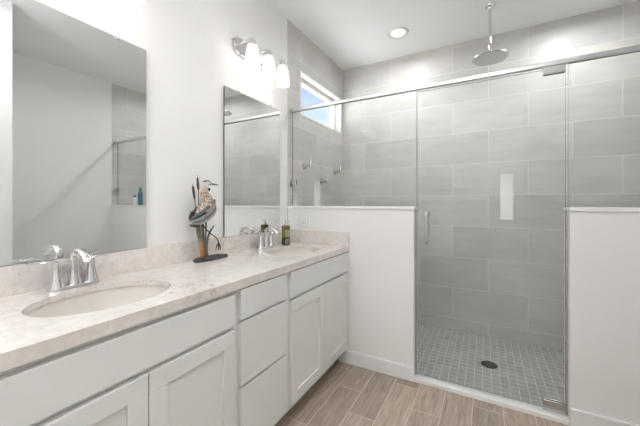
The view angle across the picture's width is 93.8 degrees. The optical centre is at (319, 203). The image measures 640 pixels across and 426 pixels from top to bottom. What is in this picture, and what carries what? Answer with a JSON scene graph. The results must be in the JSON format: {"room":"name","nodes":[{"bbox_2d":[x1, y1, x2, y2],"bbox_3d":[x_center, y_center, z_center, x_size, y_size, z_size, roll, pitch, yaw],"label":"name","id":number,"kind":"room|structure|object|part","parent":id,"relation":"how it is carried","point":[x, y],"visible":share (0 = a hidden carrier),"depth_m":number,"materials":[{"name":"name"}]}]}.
{"room":"bathroom","nodes":[
{"label":"bathroom","id":0,"kind":"room"},
{"bbox_2d":[14,0,342,264],"bbox_3d":[-0.869,-0.122,1.550,0.120,2.840,4.710,0,0,29],"label":"wall","id":1,"kind":"structure","parent":0,"point":[191,56],"depth_m":1.77,"materials":[{"name":"white paint"}]},
{"bbox_2d":[0,0,145,265],"bbox_3d":[-0.987,-0.266,1.193,0.018,0.958,0.590,0,0,29],"label":"wall mirror","id":2,"kind":"object","parent":1,"relation":"attached to","point":[73,91],"visible":0.96,"depth_m":1.17,"materials":[{"name":"silver metal"}]},
{"bbox_2d":[124,0,145,5],"bbox_3d":[-0.916,-0.990,1.153,0.182,0.230,0.428,0,0,29],"label":"vanity light","id":3,"kind":"object","parent":1,"relation":"attached to","point":[133,2],"visible":1,"depth_m":1.32,"materials":[{"name":"white glass"}]},
{"bbox_2d":[0,230,281,296],"bbox_3d":[-0.723,0.266,1.669,0.020,0.102,1.919,0,0,29],"label":"backsplash","id":4,"kind":"structure","parent":1,"relation":"attached to","point":[17,278],"depth_m":1.36,"materials":[{"name":"white stone"}]},
{"bbox_2d":[223,86,279,236],"bbox_3d":[-0.464,-0.266,2.138,0.018,0.958,0.576,0,0,29],"label":"wall mirror","id":5,"kind":"object","parent":1,"relation":"attached to","point":[251,127],"visible":1,"depth_m":2.08,"materials":[{"name":"silver metal"}]},
{"bbox_2d":[232,37,288,87],"bbox_3d":[-0.392,-0.990,2.098,0.182,0.230,0.428,0,0,29],"label":"vanity light","id":6,"kind":"object","parent":1,"relation":"attached to","point":[255,60],"visible":1,"depth_m":2.04,"materials":[{"name":"white glass"}]},
{"bbox_3d":[-0.482,-1.058,1.959,0.122,0.029,0.015,0,0,29],"label":"arm","id":7,"kind":"part","parent":6,"relation":"part of","materials":[{"name":"silver metal"}]},
{"bbox_3d":[-0.435,-0.948,1.933,0.098,0.146,0.098,0,0,29],"label":"lamp shade","id":8,"kind":"part","parent":6,"relation":"part of","materials":[{"name":"white glass"}]},
{"bbox_3d":[-0.356,-0.948,2.077,0.098,0.146,0.098,0,0,29],"label":"lamp shade","id":9,"kind":"part","parent":6,"relation":"part of","materials":[{"name":"white glass"}]},
{"bbox_3d":[-0.276,-0.948,2.222,0.098,0.146,0.098,0,0,29],"label":"lamp shade","id":10,"kind":"part","parent":6,"relation":"part of","materials":[{"name":"white glass"}]},
{"bbox_2d":[302,158,311,169],"bbox_3d":[-0.110,-0.357,2.713,0.081,0.102,0.072,0,0,29],"label":"shower valve","id":11,"kind":"object","parent":1,"relation":"attached to","point":[304,165],"visible":1,"depth_m":2.70,"materials":[{"name":"silver metal"}]},
{"bbox_2d":[300,70,340,133],"bbox_3d":[-0.019,-0.987,3.079,0.126,0.400,0.862,0,0,29],"label":"window","id":12,"kind":"structure","parent":1,"relation":"in","point":[307,82],"depth_m":3.14,"materials":[{"name":"white plastic"}]},
{"bbox_3d":[-0.042,-0.987,3.091,0.045,0.368,0.830,0,0,29],"label":"frame","id":13,"kind":"part","parent":12,"relation":"part of","materials":[{"name":"white plastic"}]},
{"bbox_2d":[319,175,327,184],"bbox_3d":[0.045,-0.232,2.993,0.081,0.102,0.072,0,0,29],"label":"shower valve","id":14,"kind":"object","parent":1,"relation":"attached to","point":[321,181],"visible":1,"depth_m":2.98,"materials":[{"name":"silver metal"}]},
{"bbox_2d":[333,165,340,174],"bbox_3d":[0.196,-0.362,3.264,0.081,0.102,0.072,0,0,29],"label":"shower valve","id":15,"kind":"object","parent":1,"relation":"attached to","point":[335,171],"visible":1,"depth_m":3.26,"materials":[{"name":"silver metal"}]},
{"bbox_2d":[275,361,569,425],"bbox_3d":[0.133,1.248,0.367,2.780,0.100,3.370,0,0,29],"label":"floor","id":16,"kind":"structure","parent":0,"point":[346,394],"depth_m":1.76,"materials":[{"name":"brown tile"}]},
{"bbox_2d":[0,290,236,425],"bbox_3d":[-0.760,0.777,1.052,0.554,0.842,0.773,0,0,29],"label":"base cabinet","id":17,"kind":"object","parent":16,"relation":"on","point":[177,368],"visible":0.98,"depth_m":0.89,"materials":[{"name":"white wood"}]},
{"bbox_3d":[-0.617,0.796,0.761,0.021,0.555,0.354,0,0,29],"label":"door","id":18,"kind":"part","parent":17,"relation":"part of","materials":[{"name":"white wood"}]},
{"bbox_3d":[-0.620,0.796,0.763,0.010,0.435,0.234,0,0,29],"label":"panel","id":19,"kind":"part","parent":17,"relation":"part of","materials":[{"name":"white wood"}]},
{"bbox_3d":[-0.545,0.513,0.932,0.018,0.040,0.713,0,0,29],"label":"rail","id":20,"kind":"part","parent":17,"relation":"part of","materials":[{"name":"white wood"}]},
{"bbox_3d":[-0.443,0.796,1.075,0.021,0.555,0.358,0,0,29],"label":"door","id":21,"kind":"part","parent":17,"relation":"part of","materials":[{"name":"white wood"}]},
{"bbox_3d":[-0.446,0.796,1.077,0.010,0.435,0.238,0,0,29],"label":"panel","id":22,"kind":"part","parent":17,"relation":"part of","materials":[{"name":"white wood"}]},
{"bbox_2d":[237,273,286,425],"bbox_3d":[-0.488,0.777,1.544,0.554,0.842,0.352,0,0,29],"label":"base cabinet","id":23,"kind":"object","parent":16,"relation":"on","point":[261,306],"visible":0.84,"depth_m":1.37,"materials":[{"name":"white wood"}]},
{"bbox_3d":[-0.273,0.497,1.424,0.018,0.022,0.292,0,0,29],"label":"rail","id":24,"kind":"part","parent":23,"relation":"part of","materials":[{"name":"white wood"}]},
{"bbox_3d":[-0.259,0.928,1.407,0.021,0.291,0.330,0,0,29],"label":"drawer","id":25,"kind":"part","parent":23,"relation":"part of","materials":[{"name":"white wood"}]},
{"bbox_3d":[-0.259,0.636,1.407,0.021,0.264,0.330,0,0,29],"label":"drawer","id":26,"kind":"part","parent":23,"relation":"part of","materials":[{"name":"white wood"}]},
{"bbox_3d":[-0.259,0.426,1.407,0.021,0.128,0.330,0,0,29],"label":"drawer","id":27,"kind":"part","parent":23,"relation":"part of","materials":[{"name":"white wood"}]},
{"bbox_2d":[274,252,347,425],"bbox_3d":[-0.214,0.777,2.038,0.554,0.842,0.779,0,0,29],"label":"base cabinet","id":28,"kind":"object","parent":16,"relation":"on","point":[317,293],"visible":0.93,"depth_m":1.81,"materials":[{"name":"white wood"}]},
{"bbox_2d":[0,242,349,371],"bbox_3d":[-0.487,0.336,1.538,0.558,0.038,1.919,0,0,29],"label":"countertop","id":29,"kind":"structure","parent":28,"relation":"on","point":[24,339],"depth_m":1.03,"materials":[{"name":"white stone"}]},
{"bbox_2d":[26,248,114,291],"bbox_3d":[-0.900,0.242,1.123,0.139,0.149,0.277,0,0,29],"label":"faucet","id":30,"kind":"object","parent":29,"relation":"on","point":[74,280],"visible":1,"depth_m":1.12,"materials":[{"name":"silver metal"}]},
{"bbox_3d":[-0.980,0.216,1.061,0.018,0.023,0.093,0,0,25],"label":"lever","id":31,"kind":"part","parent":30,"relation":"part of","materials":[{"name":"silver metal"}]},
{"bbox_3d":[-0.964,0.261,1.095,0.048,0.091,0.048,0,0,29],"label":"handle","id":32,"kind":"part","parent":30,"relation":"part of","materials":[{"name":"silver metal"}]},
{"bbox_3d":[-0.937,0.310,1.143,0.054,0.013,0.164,0,0,29],"label":"plate","id":33,"kind":"part","parent":30,"relation":"part of","materials":[{"name":"silver metal"}]},
{"bbox_3d":[-0.899,0.237,1.122,0.136,0.139,0.048,0,0,29],"label":"spout","id":34,"kind":"part","parent":30,"relation":"part of","materials":[{"name":"silver metal"}]},
{"bbox_3d":[-0.910,0.261,1.191,0.048,0.091,0.048,0,0,29],"label":"handle","id":35,"kind":"part","parent":30,"relation":"part of","materials":[{"name":"silver metal"}]},
{"bbox_3d":[-0.890,0.216,1.223,0.018,0.023,0.093,0,0,33],"label":"lever","id":36,"kind":"part","parent":30,"relation":"part of","materials":[{"name":"silver metal"}]},
{"bbox_2d":[25,285,168,316],"bbox_3d":[-0.737,0.413,1.037,0.361,0.152,0.462,0,0,29],"label":"sink","id":37,"kind":"object","parent":29,"relation":"in","point":[105,299],"visible":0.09,"depth_m":1.15,"materials":[{"name":"white ceramic"}]},
{"bbox_2d":[188,175,227,262],"bbox_3d":[-0.622,0.081,1.685,0.082,0.470,0.262,0,0,29],"label":"heron sculpture","id":38,"kind":"object","parent":29,"relation":"on","point":[206,209],"visible":1,"depth_m":1.64,"materials":[{"name":"metal"}]},
{"bbox_3d":[-0.631,0.177,1.661,0.014,0.245,0.012,0,0,29],"label":"leg","id":39,"kind":"part","parent":38,"relation":"part of","materials":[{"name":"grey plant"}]},
{"bbox_3d":[-0.619,0.212,1.689,0.005,0.176,0.070,0,0,25],"label":"blade","id":40,"kind":"part","parent":38,"relation":"part of","materials":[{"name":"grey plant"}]},
{"bbox_2d":[254,227,278,248],"bbox_3d":[-0.348,0.242,2.119,0.139,0.149,0.277,0,0,29],"label":"faucet","id":41,"kind":"object","parent":29,"relation":"on","point":[266,244],"visible":1,"depth_m":2.12,"materials":[{"name":"silver metal"}]},
{"bbox_3d":[-0.412,0.261,2.091,0.048,0.091,0.048,0,0,29],"label":"handle","id":42,"kind":"part","parent":41,"relation":"part of","materials":[{"name":"silver metal"}]},
{"bbox_3d":[-0.385,0.310,2.139,0.054,0.013,0.164,0,0,29],"label":"plate","id":43,"kind":"part","parent":41,"relation":"part of","materials":[{"name":"silver metal"}]},
{"bbox_3d":[-0.347,0.237,2.118,0.136,0.139,0.048,0,0,29],"label":"spout","id":44,"kind":"part","parent":41,"relation":"part of","materials":[{"name":"silver metal"}]},
{"bbox_3d":[-0.359,0.261,2.188,0.048,0.091,0.048,0,0,29],"label":"handle","id":45,"kind":"part","parent":41,"relation":"part of","materials":[{"name":"silver metal"}]},
{"bbox_2d":[282,220,290,244],"bbox_3d":[-0.259,0.222,2.283,0.063,0.190,0.064,0,0,-31],"label":"soap bottle","id":46,"kind":"object","parent":29,"relation":"on","point":[285,228],"visible":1,"depth_m":2.26,"materials":[{"name":"green plastic"}]},
{"bbox_2d":[267,249,317,254],"bbox_3d":[-0.184,0.413,2.034,0.361,0.152,0.462,0,0,29],"label":"sink","id":47,"kind":"object","parent":29,"relation":"in","point":[284,251],"visible":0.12,"depth_m":2.22,"materials":[{"name":"white ceramic"}]},
{"bbox_2d":[290,229,349,245],"bbox_3d":[-0.018,0.266,2.364,0.538,0.102,0.020,0,0,29],"label":"side splash","id":48,"kind":"object","parent":29,"relation":"on","point":[304,236],"visible":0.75,"depth_m":2.34,"materials":[{"name":"white stone"}]},
{"bbox_3d":[-0.070,0.795,1.748,0.021,0.557,0.366,0,0,29],"label":"door","id":49,"kind":"part","parent":28,"relation":"part of","materials":[{"name":"white wood"}]},
{"bbox_3d":[-0.073,0.795,1.750,0.010,0.437,0.246,0,0,29],"label":"panel","id":50,"kind":"part","parent":28,"relation":"part of","materials":[{"name":"white wood"}]},
{"bbox_3d":[0.002,0.727,1.919,0.019,0.742,0.779,0,0,29],"label":"frame","id":51,"kind":"part","parent":28,"relation":"part of","materials":[{"name":"white wood"}]},
{"bbox_3d":[0.001,0.513,1.919,0.018,0.040,0.719,0,0,29],"label":"rail","id":52,"kind":"part","parent":28,"relation":"part of","materials":[{"name":"white wood"}]},
{"bbox_3d":[0.020,0.431,1.910,0.021,0.138,0.736,0,0,29],"label":"false drawer","id":53,"kind":"part","parent":28,"relation":"part of","materials":[{"name":"white wood"}]},
{"bbox_3d":[0.109,0.795,2.071,0.021,0.557,0.366,0,0,29],"label":"door","id":54,"kind":"part","parent":28,"relation":"part of","materials":[{"name":"white wood"}]},
{"bbox_3d":[0.106,0.795,2.073,0.010,0.437,0.246,0,0,29],"label":"panel","id":55,"kind":"part","parent":28,"relation":"part of","materials":[{"name":"white wood"}]},
{"bbox_2d":[268,0,639,69],"bbox_3d":[0.399,-1.592,0.848,3.020,0.100,4.710,0,0,29],"label":"ceiling","id":56,"kind":"structure","parent":0,"point":[352,33],"depth_m":2.53,"materials":[{"name":"white paint"}]},
{"bbox_2d":[387,27,408,38],"bbox_3d":[0.704,-1.537,2.708,0.190,0.010,0.190,0,0,29],"label":"recessed light","id":57,"kind":"object","parent":56,"relation":"in","point":[397,32],"visible":1,"depth_m":2.70,"materials":[{"name":"white metal"}]},
{"bbox_2d":[472,3,508,65],"bbox_3d":[1.328,-1.333,2.341,0.254,0.416,0.254,0,0,29],"label":"shower","id":58,"kind":"object","parent":56,"relation":"hanging from","point":[490,57],"visible":1,"depth_m":2.33,"materials":[{"name":"silver metal"}]},
{"bbox_2d":[288,209,639,424],"bbox_3d":[0.981,0.621,1.897,2.780,1.155,0.130,0,0,29],"label":"wall","id":59,"kind":"structure","parent":0,"point":[604,247],"depth_m":1.61,"materials":[{"name":"white paint"}]},
{"bbox_2d":[297,217,309,227],"bbox_3d":[-0.136,0.155,2.435,0.114,0.082,0.011,0,0,29],"label":"outlet","id":60,"kind":"object","parent":59,"relation":"attached to","point":[304,222],"visible":1,"depth_m":2.43,"materials":[{"name":"white plastic"}]},
{"bbox_2d":[299,220,306,224],"bbox_3d":[-0.137,0.155,2.432,0.068,0.034,0.003,0,0,29],"label":"receptacle","id":61,"kind":"object","parent":60,"relation":"attached to","point":[301,222],"depth_m":2.43,"materials":[{"name":"white plastic"}]},
{"bbox_2d":[288,206,418,209],"bbox_3d":[0.216,0.033,2.321,1.033,0.021,0.146,0,0,29],"label":"trim","id":62,"kind":"structure","parent":59,"relation":"on","point":[289,207],"depth_m":2.20,"materials":[{"name":"white stone"}]},
{"bbox_2d":[291,91,416,205],"bbox_3d":[0.210,-0.376,2.307,1.033,0.794,0.026,0,0,29],"label":"screen","id":63,"kind":"object","parent":62,"relation":"on","point":[293,182],"visible":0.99,"depth_m":2.30,"materials":[{"name":"clear glass"}]},
{"bbox_2d":[291,45,639,112],"bbox_3d":[0.973,-0.789,1.884,2.778,0.030,0.028,0,0,29],"label":"header rail","id":64,"kind":"object","parent":63,"relation":"on","point":[635,48],"visible":1,"depth_m":1.85,"materials":[{"name":"silver metal"}]},
{"bbox_2d":[337,350,413,381],"bbox_3d":[0.381,1.149,2.147,0.565,0.098,0.014,0,0,29],"label":"baseboard","id":65,"kind":"structure","parent":59,"relation":"attached to","point":[401,371],"depth_m":2.12,"materials":[{"name":"white wood"}]},
{"bbox_2d":[415,210,416,374],"bbox_3d":[0.659,0.608,2.058,0.008,1.130,0.020,0,0,29],"label":"channel","id":66,"kind":"object","parent":59,"relation":"attached to","point":[415,210],"visible":0.86,"depth_m":2.05,"materials":[{"name":"silver metal"}]},
{"bbox_2d":[417,64,565,414],"bbox_3d":[1.016,0.200,1.861,0.798,1.946,0.126,0,0,29],"label":"shower door","id":67,"kind":"structure","parent":59,"relation":"in","point":[548,404],"depth_m":1.68,"materials":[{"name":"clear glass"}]},
{"bbox_3d":[0.725,0.163,2.022,0.018,0.218,0.126,0,0,29],"label":"handle","id":68,"kind":"part","parent":67,"relation":"part of","materials":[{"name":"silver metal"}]},
{"bbox_2d":[566,211,567,415],"bbox_3d":[1.370,0.608,1.664,0.008,1.130,0.020,0,0,29],"label":"channel","id":69,"kind":"object","parent":59,"relation":"attached to","point":[566,211],"visible":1,"depth_m":1.66,"materials":[{"name":"silver metal"}]},
{"bbox_2d":[563,207,639,211],"bbox_3d":[1.786,0.033,1.451,0.938,0.021,0.146,0,0,29],"label":"trim","id":70,"kind":"structure","parent":59,"relation":"on","point":[580,209],"depth_m":1.56,"materials":[{"name":"white stone"}]},
{"bbox_2d":[569,51,639,207],"bbox_3d":[1.782,-0.376,1.437,0.929,0.794,0.026,0,0,29],"label":"screen","id":71,"kind":"object","parent":70,"relation":"on","point":[636,51],"visible":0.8,"depth_m":1.58,"materials":[{"name":"clear glass"}]},
{"bbox_2d":[570,408,639,425],"bbox_3d":[1.754,1.149,1.387,0.932,0.098,0.014,0,0,29],"label":"baseboard","id":72,"kind":"structure","parent":59,"relation":"attached to","point":[577,417],"depth_m":1.57,"materials":[{"name":"white wood"}]},
{"bbox_2d":[418,323,563,405],"bbox_3d":[1.232,1.263,2.352,2.780,0.070,1.030,0,0,29],"label":"floor","id":73,"kind":"structure","parent":0,"point":[524,372],"depth_m":2.30,"materials":[{"name":"grey tile"}]},
{"bbox_2d":[481,360,497,368],"bbox_3d":[1.288,1.226,2.282,0.112,0.004,0.112,0,0,29],"label":"floor drain","id":74,"kind":"object","parent":73,"relation":"on","point":[488,364],"visible":1,"depth_m":2.28,"materials":[{"name":"brown metal"}]},
{"bbox_2d":[343,1,639,350],"bbox_3d":[1.511,-0.122,2.855,2.780,2.840,0.120,0,0,29],"label":"wall","id":75,"kind":"structure","parent":0,"point":[491,153],"depth_m":2.71,"materials":[{"name":"grey tile"}]},
{"bbox_3d":[0.981,1.248,1.898,2.780,0.100,0.130,0,0,29],"label":"trim","id":76,"kind":"structure","parent":0,"visible":0},
{"bbox_2d":[414,374,569,424],"bbox_3d":[1.007,1.236,1.847,0.821,0.125,0.074,0,0,29],"label":"shower curb","id":77,"kind":"object","parent":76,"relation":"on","point":[536,410],"visible":0.45,"depth_m":1.81,"materials":[{"name":"white stone"}]}
]}

